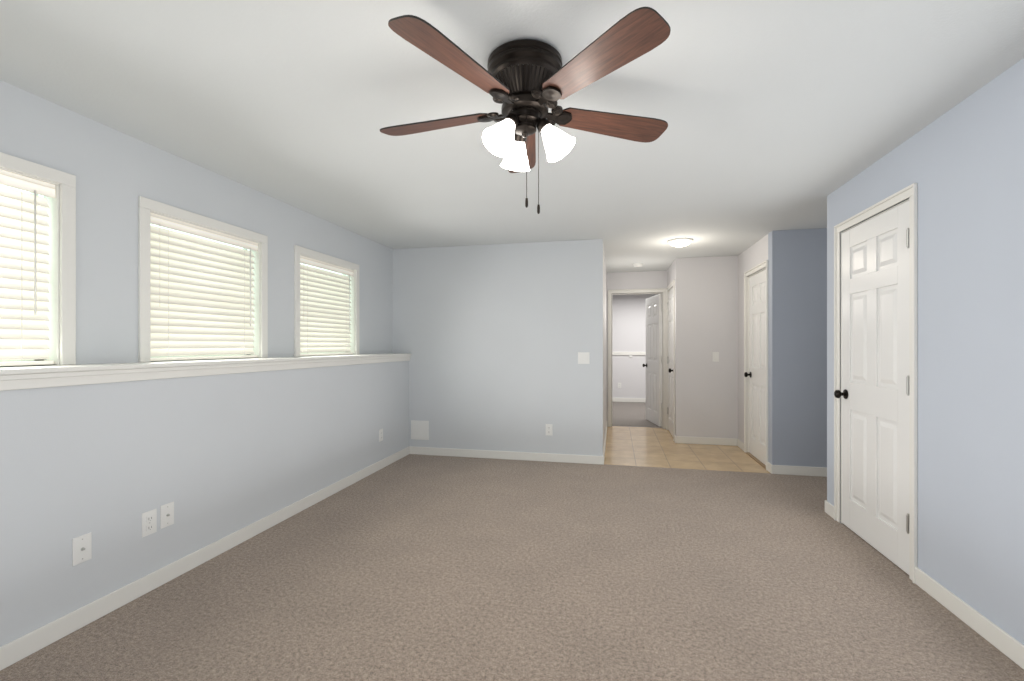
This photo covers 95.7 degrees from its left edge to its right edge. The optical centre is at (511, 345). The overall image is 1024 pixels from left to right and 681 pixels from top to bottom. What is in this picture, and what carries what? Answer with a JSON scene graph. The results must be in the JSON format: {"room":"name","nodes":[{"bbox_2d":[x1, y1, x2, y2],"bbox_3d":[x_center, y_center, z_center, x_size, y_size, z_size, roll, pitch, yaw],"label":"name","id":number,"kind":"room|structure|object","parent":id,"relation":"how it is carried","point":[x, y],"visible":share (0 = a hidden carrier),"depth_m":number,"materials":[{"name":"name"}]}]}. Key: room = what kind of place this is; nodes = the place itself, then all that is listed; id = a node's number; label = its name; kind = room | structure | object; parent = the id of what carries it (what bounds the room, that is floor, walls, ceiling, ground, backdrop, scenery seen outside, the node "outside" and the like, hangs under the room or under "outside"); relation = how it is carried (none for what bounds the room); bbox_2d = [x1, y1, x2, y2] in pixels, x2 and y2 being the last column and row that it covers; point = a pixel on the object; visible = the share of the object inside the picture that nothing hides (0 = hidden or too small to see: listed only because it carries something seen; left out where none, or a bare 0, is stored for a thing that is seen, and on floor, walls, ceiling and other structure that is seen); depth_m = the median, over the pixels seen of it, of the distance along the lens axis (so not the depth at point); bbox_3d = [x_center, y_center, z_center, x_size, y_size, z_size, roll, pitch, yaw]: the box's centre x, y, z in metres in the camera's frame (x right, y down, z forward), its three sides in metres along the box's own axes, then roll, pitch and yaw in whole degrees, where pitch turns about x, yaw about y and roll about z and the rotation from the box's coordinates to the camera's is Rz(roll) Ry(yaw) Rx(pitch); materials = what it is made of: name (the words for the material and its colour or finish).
{"room":"empty living room","nodes":[
{"label":"empty living room","id":0,"kind":"room"},
{"bbox_2d":[0,80,392,364],"bbox_3d":[-2.151,-0.485,1.849,0.120,1.190,6.920,0,0,13],"label":"wall","id":1,"kind":"structure","parent":0,"point":[116,173],"depth_m":2.39,"materials":[{"name":"blue paint"}]},
{"bbox_2d":[0,152,75,366],"bbox_3d":[-2.174,-0.336,1.706,0.136,0.892,0.914,0,0,13],"label":"window","id":2,"kind":"structure","parent":1,"relation":"in","point":[24,271],"depth_m":2.03,"materials":[{"name":"plastic"}]},
{"bbox_2d":[138,196,267,361],"bbox_3d":[-1.912,-0.336,2.887,0.136,0.892,0.914,0,0,13],"label":"window","id":3,"kind":"structure","parent":1,"relation":"in","point":[202,291],"depth_m":2.81,"materials":[{"name":"plastic"}]},
{"bbox_2d":[294,245,358,356],"bbox_3d":[-1.649,-0.336,4.074,0.136,0.892,0.924,0,0,13],"label":"window","id":4,"kind":"structure","parent":1,"relation":"in","point":[325,310],"depth_m":4.05,"materials":[{"name":"plastic"}]},
{"bbox_2d":[0,361,408,646],"bbox_3d":[-2.073,0.660,1.832,0.360,1.100,6.920,0,0,13],"label":"wall","id":5,"kind":"structure","parent":0,"point":[214,458],"depth_m":2.33,"materials":[{"name":"blue paint"}]},
{"bbox_2d":[72,532,91,565],"bbox_3d":[-1.844,0.876,1.993,0.016,0.116,0.072,0,0,13],"label":"outlet","id":6,"kind":"object","parent":5,"relation":"attached to","point":[81,548],"visible":1,"depth_m":1.99,"materials":[{"name":"white plastic"}]},
{"bbox_2d":[142,509,156,537],"bbox_3d":[-1.784,0.874,2.282,0.008,0.116,0.072,0,0,13],"label":"duplex electrical outlet","id":7,"kind":"object","parent":5,"relation":"attached to","point":[149,522],"visible":1,"depth_m":2.28,"materials":[{"name":"white plastic"}]},
{"bbox_2d":[160,501,173,528],"bbox_3d":[-1.760,0.869,2.373,0.016,0.116,0.072,0,0,13],"label":"outlet","id":8,"kind":"object","parent":5,"relation":"attached to","point":[166,514],"visible":1,"depth_m":2.37,"materials":[{"name":"white plastic"}]},
{"bbox_2d":[0,353,410,390],"bbox_3d":[-2.026,0.130,1.883,0.348,0.080,6.800,0,0,13],"label":"trim","id":9,"kind":"structure","parent":5,"relation":"on","point":[27,377],"depth_m":2.31,"materials":[{"name":"white wood"}]},
{"bbox_2d":[0,446,411,670],"bbox_3d":[-1.878,1.167,1.850,0.012,0.085,6.800,0,0,13],"label":"baseboard","id":10,"kind":"structure","parent":5,"relation":"attached to","point":[72,622],"depth_m":2.31,"materials":[{"name":"white wood"}]},
{"bbox_2d":[379,429,382,441],"bbox_3d":[-1.282,0.880,4.545,0.008,0.116,0.072,0,0,13],"label":"duplex electrical outlet","id":11,"kind":"object","parent":5,"relation":"attached to","point":[380,434],"visible":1,"depth_m":4.53,"materials":[{"name":"white plastic"}]},
{"bbox_2d":[393,239,602,455],"bbox_3d":[-0.276,0.065,5.039,2.480,2.290,0.120,0,0,13],"label":"wall","id":12,"kind":"structure","parent":0,"point":[493,339],"depth_m":4.93,"materials":[{"name":"paint"}]},
{"bbox_2d":[411,420,428,439],"bbox_3d":[-1.022,0.940,5.138,0.210,0.210,0.010,0,0,13],"label":"access panel","id":13,"kind":"object","parent":12,"relation":"attached to","point":[419,430],"visible":1,"depth_m":5.13,"materials":[{"name":"white plastic"}]},
{"bbox_2d":[412,446,603,464],"bbox_3d":[-0.109,1.167,4.936,2.070,0.085,0.015,0,0,13],"label":"baseboard","id":14,"kind":"structure","parent":12,"relation":"attached to","point":[548,457],"depth_m":4.91,"materials":[{"name":"white wood"}]},
{"bbox_2d":[546,424,552,435],"bbox_3d":[0.386,0.880,4.827,0.072,0.116,0.008,0,0,13],"label":"duplex electrical outlet","id":15,"kind":"object","parent":12,"relation":"attached to","point":[549,429],"visible":1,"depth_m":4.82,"materials":[{"name":"white plastic"}]},
{"bbox_2d":[578,352,589,363],"bbox_3d":[0.734,0.131,4.748,0.118,0.118,0.010,0,0,13],"label":"light switch","id":16,"kind":"object","parent":12,"relation":"attached to","point":[583,357],"visible":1,"depth_m":4.75,"materials":[{"name":"white plastic"}]},
{"bbox_2d":[0,454,1023,680],"bbox_3d":[0.544,1.240,1.252,5.720,0.060,6.920,0,0,13],"label":"floor","id":17,"kind":"structure","parent":0,"point":[413,567],"depth_m":2.23,"materials":[{"name":"beige carpet"}]},
{"bbox_2d":[0,0,1023,294],"bbox_3d":[1.131,-1.130,3.949,5.900,0.100,12.600,0,0,13],"label":"ceiling","id":18,"kind":"structure","parent":0,"point":[784,114],"depth_m":2.04,"materials":[{"name":"white paint"}]},
{"bbox_2d":[380,7,670,213],"bbox_3d":[0.020,-0.785,1.784,1.162,0.589,1.182,0,0,13],"label":"ceiling fan","id":19,"kind":"object","parent":18,"relation":"hanging from","point":[521,90],"visible":1,"depth_m":1.66,"materials":[{"name":"brown wood"}]},
{"bbox_2d":[633,263,642,266],"bbox_3d":[1.672,-1.063,6.154,0.124,0.034,0.124,0,0,13],"label":"smoke detector","id":20,"kind":"object","parent":18,"relation":"attached to","point":[637,264],"visible":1,"depth_m":6.11,"materials":[{"name":"white plastic"}]},
{"bbox_2d":[667,238,693,246],"bbox_3d":[1.737,-1.050,4.787,0.256,0.060,0.256,0,0,13],"label":"light","id":21,"kind":"object","parent":18,"relation":"attached to","point":[679,242],"visible":1,"depth_m":4.72,"materials":[{"name":"white glass"}]},
{"bbox_2d":[603,246,606,448],"bbox_3d":[1.133,0.065,5.941,0.120,2.290,2.250,0,0,13],"label":"wall","id":22,"kind":"structure","parent":0,"point":[604,347],"depth_m":5.54,"materials":[{"name":"grey paint"}]},
{"bbox_2d":[603,421,606,457],"bbox_3d":[1.170,1.167,5.803,0.012,0.085,2.262,0,0,13],"label":"baseboard","id":23,"kind":"structure","parent":22,"relation":"attached to","point":[606,421],"depth_m":5.52,"materials":[{"name":"white wood"}]},
{"bbox_2d":[612,402,661,427],"bbox_3d":[2.374,1.241,8.400,4.200,0.058,3.210,0,0,13],"label":"floor","id":24,"kind":"structure","parent":0,"point":[629,414],"depth_m":8.01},
{"bbox_2d":[612,294,661,398],"bbox_3d":[2.709,0.065,9.909,4.440,2.290,0.120,0,0,13],"label":"wall","id":25,"kind":"structure","parent":0,"point":[628,328],"depth_m":9.88,"materials":[{"name":"grey paint"}]},
{"bbox_2d":[612,352,661,354],"bbox_3d":[2.694,0.175,9.840,4.200,0.070,0.020,0,0,13],"label":"trim","id":26,"kind":"structure","parent":25,"relation":"attached to","point":[628,353],"depth_m":9.86,"materials":[{"name":"white wood"}]},
{"bbox_2d":[612,398,661,401],"bbox_3d":[2.695,1.167,9.844,4.200,0.085,0.012,0,0,13],"label":"baseboard","id":27,"kind":"structure","parent":25,"relation":"attached to","point":[613,399],"depth_m":9.88,"materials":[{"name":"white wood"}]},
{"bbox_2d":[607,271,666,426],"bbox_3d":[1.841,0.065,6.874,1.100,2.290,0.120,0,0,13],"label":"wall","id":28,"kind":"structure","parent":0,"point":[639,280],"depth_m":6.83,"materials":[{"name":"beige paint"}]},
{"bbox_2d":[608,288,665,428],"bbox_3d":[1.851,0.193,6.872,0.840,2.035,0.156,0,0,13],"label":"door frame","id":29,"kind":"structure","parent":28,"relation":"attached to","point":[636,291],"depth_m":6.81,"materials":[{"name":"white wood"}]},
{"bbox_2d":[642,294,661,426],"bbox_3d":[2.178,0.222,7.222,0.249,1.961,0.703,0,0,13],"label":"door","id":30,"kind":"structure","parent":28,"relation":"in","point":[653,359],"depth_m":7.14,"materials":[{"name":"white wood"}]},
{"bbox_2d":[667,260,674,286],"bbox_3d":[2.212,0.065,6.280,0.120,2.290,0.880,0,0,13],"label":"wall","id":31,"kind":"structure","parent":0,"point":[670,274],"depth_m":6.20,"materials":[{"name":"beige paint"}]},
{"bbox_2d":[667,288,672,435],"bbox_3d":[2.165,0.222,6.251,0.167,1.961,0.714,0,0,13],"label":"door","id":32,"kind":"structure","parent":31,"relation":"in","point":[670,360],"depth_m":6.35,"materials":[{"name":"white wood"}]},
{"bbox_2d":[666,280,674,440],"bbox_3d":[2.194,0.193,6.243,0.138,2.035,0.840,0,0,13],"label":"door frame","id":33,"kind":"structure","parent":31,"relation":"attached to","point":[670,286],"depth_m":5.85,"materials":[{"name":"white wood"}]},
{"bbox_2d":[604,426,770,473],"bbox_3d":[1.938,1.240,5.670,1.810,0.060,2.310,0,0,13],"label":"floor","id":34,"kind":"structure","parent":0,"point":[644,446],"depth_m":5.19,"materials":[{"name":"beige tile"}]},
{"bbox_2d":[675,256,737,438],"bbox_3d":[2.450,0.065,5.715,0.830,2.290,0.120,0,0,13],"label":"wall","id":35,"kind":"structure","parent":0,"point":[706,326],"depth_m":5.67,"materials":[{"name":"beige paint"}]},
{"bbox_2d":[674,435,735,445],"bbox_3d":[2.374,1.167,5.675,0.722,0.085,0.032,0,0,13],"label":"baseboard","id":36,"kind":"structure","parent":35,"relation":"attached to","point":[677,439],"depth_m":5.66,"materials":[{"name":"white wood"}]},
{"bbox_2d":[712,352,718,361],"bbox_3d":[2.479,0.140,5.642,0.072,0.116,0.010,0,0,13],"label":"light switch","id":37,"kind":"object","parent":35,"relation":"attached to","point":[715,356],"visible":1,"depth_m":5.64,"materials":[{"name":"white plastic"}]},
{"bbox_2d":[738,234,767,442],"bbox_3d":[2.661,0.065,5.028,0.120,2.290,1.130,0,0,13],"label":"wall","id":38,"kind":"structure","parent":0,"point":[753,255],"depth_m":5.39,"materials":[{"name":"beige paint"}]},
{"bbox_2d":[736,439,743,450],"bbox_3d":[2.678,1.167,5.410,0.012,0.085,0.298,0,0,13],"label":"baseboard","id":39,"kind":"structure","parent":38,"relation":"attached to","point":[740,444],"depth_m":5.43,"materials":[{"name":"white wood"}]},
{"bbox_2d":[744,269,765,464],"bbox_3d":[2.601,0.222,4.861,0.167,1.961,0.674,0,0,13],"label":"closet door","id":40,"kind":"structure","parent":38,"relation":"in","point":[757,366],"depth_m":4.89,"materials":[{"name":"white wood"}]},
{"bbox_2d":[744,260,767,469],"bbox_3d":[2.615,0.193,4.859,0.138,2.035,0.800,0,0,13],"label":"trim","id":41,"kind":"structure","parent":38,"relation":"attached to","point":[760,267],"depth_m":5.20,"materials":[{"name":"white wood"}]},
{"bbox_2d":[746,452,765,468],"bbox_3d":[2.618,1.204,4.859,0.132,0.012,0.680,0,0,13],"label":"trim","id":42,"kind":"structure","parent":38,"relation":"attached to","point":[756,459],"depth_m":4.85,"materials":[{"name":"wood"}]},
{"bbox_2d":[768,228,826,466],"bbox_3d":[3.283,0.065,4.250,1.670,2.290,0.120,0,0,13],"label":"wall","id":43,"kind":"structure","parent":0,"point":[797,347],"depth_m":4.33,"materials":[{"name":"blue paint"}]},
{"bbox_2d":[768,462,826,476],"bbox_3d":[3.204,1.167,4.201,1.562,0.085,0.015,0,0,13],"label":"baseboard","id":44,"kind":"structure","parent":43,"relation":"attached to","point":[773,469],"depth_m":4.32,"materials":[{"name":"white wood"}]},
{"bbox_2d":[827,58,1023,644],"bbox_3d":[1.702,0.065,0.468,0.120,2.290,5.890,0,0,13],"label":"wall","id":45,"kind":"structure","parent":0,"point":[961,164],"depth_m":2.01,"materials":[{"name":"blue paint"}]},
{"bbox_2d":[834,201,908,574],"bbox_3d":[2.171,0.222,2.775,0.167,1.961,0.754,0,0,13],"label":"door","id":46,"kind":"structure","parent":45,"relation":"in","point":[874,393],"depth_m":2.73,"materials":[{"name":"white wood"}]},
{"bbox_2d":[834,183,917,582],"bbox_3d":[2.203,0.193,2.769,0.138,2.035,0.880,0,0,13],"label":"door frame","id":47,"kind":"structure","parent":45,"relation":"attached to","point":[910,192],"depth_m":2.40,"materials":[{"name":"white wood"}]},
{"bbox_2d":[915,567,1023,668],"bbox_3d":[1.539,1.167,0.041,0.012,0.085,4.745,0,0,13],"label":"baseboard","id":48,"kind":"structure","parent":45,"relation":"attached to","point":[1004,642],"depth_m":1.97,"materials":[{"name":"white wood"}]}
]}

